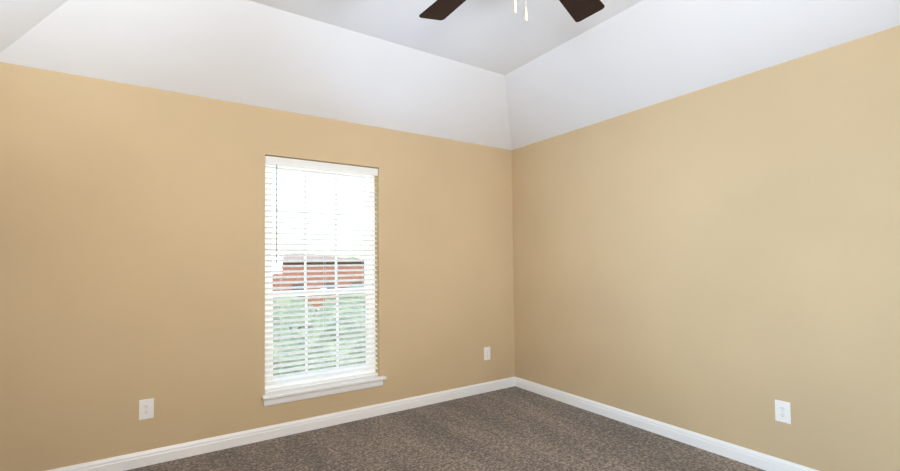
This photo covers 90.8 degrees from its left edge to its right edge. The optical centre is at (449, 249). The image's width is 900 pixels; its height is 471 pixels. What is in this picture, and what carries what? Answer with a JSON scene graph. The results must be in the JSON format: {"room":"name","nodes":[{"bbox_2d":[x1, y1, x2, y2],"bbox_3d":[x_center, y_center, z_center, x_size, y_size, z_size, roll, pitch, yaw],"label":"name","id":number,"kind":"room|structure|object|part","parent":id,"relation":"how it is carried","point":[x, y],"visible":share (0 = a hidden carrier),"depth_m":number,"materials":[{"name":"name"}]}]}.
{"room":"empty bedroom","nodes":[
{"label":"empty bedroom","id":0,"kind":"room"},
{"bbox_2d":[0,62,514,470],"bbox_3d":[-1.005,-0.158,3.612,4.196,3.100,0.160,1,-2,-34],"label":"wall","id":1,"kind":"structure","parent":0,"point":[132,217],"depth_m":2.98,"materials":[{"name":"beige paint"}]},
{"bbox_2d":[139,398,153,419],"bbox_3d":[-1.945,1.024,2.845,0.078,0.125,0.009,1,-2,-34],"label":"outlet","id":2,"kind":"object","parent":1,"relation":"attached to","point":[146,407],"visible":1,"depth_m":2.84,"materials":[{"name":"white plastic"}]},
{"bbox_2d":[265,164,374,388],"bbox_3d":[-1.047,0.185,3.617,0.912,1.774,0.065,1,-2,-34],"label":"window","id":3,"kind":"structure","parent":1,"relation":"in","point":[266,168],"depth_m":3.65,"materials":[{"name":"white plastic"}]},
{"bbox_2d":[265,156,377,392],"bbox_3d":[-0.998,0.184,3.543,0.904,1.754,0.078,1,-2,-34],"label":"blinds","id":4,"kind":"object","parent":1,"relation":"in","point":[276,161],"depth_m":3.52,"materials":[{"name":"white plastic"}]},
{"bbox_2d":[268,164,369,291],"bbox_3d":[-1.058,-0.147,3.639,0.844,1.036,0.026,1,-2,-34],"label":"sash","id":5,"kind":"object","parent":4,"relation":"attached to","point":[270,165],"depth_m":3.65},
{"bbox_2d":[268,288,371,385],"bbox_3d":[-1.033,0.681,3.590,0.844,0.710,0.026,1,-2,-34],"label":"sash","id":6,"kind":"object","parent":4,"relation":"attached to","point":[337,293],"depth_m":3.55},
{"bbox_2d":[262,375,385,399],"bbox_3d":[-0.975,1.078,3.513,0.974,0.025,0.135,1,-2,-34],"label":"stool","id":7,"kind":"object","parent":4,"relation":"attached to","point":[301,390],"depth_m":3.44,"materials":[{"name":"white wood"}]},
{"bbox_2d":[264,380,382,406],"bbox_3d":[-0.961,1.119,3.488,0.942,0.058,0.019,1,-2,-34],"label":"apron","id":8,"kind":"object","parent":1,"relation":"attached to","point":[286,399],"depth_m":3.45,"materials":[{"name":"white wood"}]},
{"bbox_2d":[484,347,489,359],"bbox_3d":[0.368,1.028,4.379,0.078,0.125,0.009,1,-2,-34],"label":"outlet","id":9,"kind":"object","parent":1,"relation":"attached to","point":[486,349],"visible":1,"depth_m":4.37,"materials":[{"name":"white plastic"}]},
{"bbox_2d":[126,386,765,470],"bbox_3d":[0.352,1.379,1.545,4.196,0.120,5.012,1,-2,-34],"label":"floor","id":10,"kind":"structure","parent":0,"point":[514,428],"depth_m":3.07,"materials":[{"name":"brown carpet"}]},
{"bbox_2d":[0,0,899,149],"bbox_3d":[0.324,-1.386,1.625,4.076,0.534,4.892,1,-2,-34],"label":"ceiling","id":11,"kind":"structure","parent":0,"point":[484,74],"depth_m":2.96,"materials":[{"name":"white paint"}]},
{"bbox_2d":[419,0,604,21],"bbox_3d":[0.248,-1.196,1.618,1.261,0.724,1.208,1,-2,-34],"label":"ceiling fan","id":12,"kind":"object","parent":11,"relation":"attached to","point":[579,10],"visible":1,"depth_m":2.02,"materials":[{"name":"brown wood"}]},
{"bbox_3d":[0.032,-1.103,1.931,0.142,0.006,0.440,-13,6,-34],"label":"blade","id":13,"kind":"part","parent":12,"relation":"part of","materials":[{"name":"brown wood"}]},
{"bbox_3d":[0.231,-0.912,1.583,0.012,0.144,0.012,1,-2,-34],"label":"chain","id":14,"kind":"part","parent":12,"relation":"part of","materials":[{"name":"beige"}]},
{"bbox_3d":[0.277,-0.909,1.627,0.012,0.149,0.012,1,-2,-34],"label":"chain","id":15,"kind":"part","parent":12,"relation":"part of","materials":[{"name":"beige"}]},
{"bbox_3d":[0.532,-1.109,1.921,0.142,0.006,0.440,-15,-10,36],"label":"blade","id":16,"kind":"part","parent":12,"relation":"part of","materials":[{"name":"brown wood"}]},
{"bbox_2d":[512,25,899,470],"bbox_3d":[2.062,-0.217,2.640,0.160,3.100,4.852,1,-2,-34],"label":"wall","id":17,"kind":"structure","parent":0,"point":[699,261],"depth_m":2.83,"materials":[{"name":"beige paint"}]},
{"bbox_2d":[46,377,817,470],"bbox_3d":[0.351,1.273,1.548,3.876,0.093,4.692,1,-2,-34],"label":"baseboard","id":18,"kind":"structure","parent":17,"relation":"attached to","point":[763,461],"depth_m":3.23,"materials":[{"name":"white wood"}]},
{"bbox_2d":[775,400,790,423],"bbox_3d":[1.963,0.959,2.620,0.009,0.125,0.078,1,-2,-34],"label":"outlet","id":19,"kind":"object","parent":17,"relation":"attached to","point":[782,408],"visible":1,"depth_m":2.62,"materials":[{"name":"white plastic"}]},
{"label":"outside","id":20,"kind":"structure","parent":0,"visible":0},
{"bbox_3d":[-32.759,6.928,76.433,150.000,0.200,156.061,1,-2,-34],"label":"ground","id":21,"kind":"structure","parent":20,"visible":0},
{"bbox_2d":[273,317,291,328],"bbox_3d":[-6.733,3.305,13.662,3.449,2.876,2.834,1,-2,-34],"label":"tree","id":22,"kind":"object","parent":21,"relation":"on","point":[274,318],"visible":0.02,"depth_m":13.95,"materials":[{"name":"green plant"}]},
{"bbox_2d":[273,296,316,329],"bbox_3d":[-6.438,3.431,16.643,3.508,3.610,3.583,1,-2,-34],"label":"tree","id":23,"kind":"object","parent":21,"relation":"on","point":[297,300],"visible":0.09,"depth_m":16.34,"materials":[{"name":"green plant"}]},
{"bbox_2d":[272,253,363,306],"bbox_3d":[-16.233,3.133,47.950,12.800,5.400,10.800,1,-2,-34],"label":"house","id":24,"kind":"structure","parent":21,"relation":"on","point":[273,257],"depth_m":44.15,"materials":[{"name":"brick"}]},
{"bbox_2d":[273,323,365,375],"bbox_3d":[-3.178,3.116,9.997,3.331,2.970,3.479,1,-2,-34],"label":"tree","id":25,"kind":"object","parent":21,"relation":"on","point":[274,324],"visible":0.12,"depth_m":9.27,"materials":[{"name":"green plant"}]},
{"bbox_2d":[308,298,365,334],"bbox_3d":[-3.054,3.121,13.982,3.445,3.187,3.449,1,-2,-34],"label":"tree","id":26,"kind":"object","parent":21,"relation":"on","point":[354,302],"visible":0.1,"depth_m":13.16,"materials":[{"name":"green plant"}]},
{"bbox_2d":[339,286,365,303],"bbox_3d":[-2.687,3.071,17.116,3.842,3.461,3.710,1,-2,-34],"label":"tree","id":27,"kind":"object","parent":21,"relation":"on","point":[353,297],"visible":0.02,"depth_m":15.95,"materials":[{"name":"green plant"}]}
]}

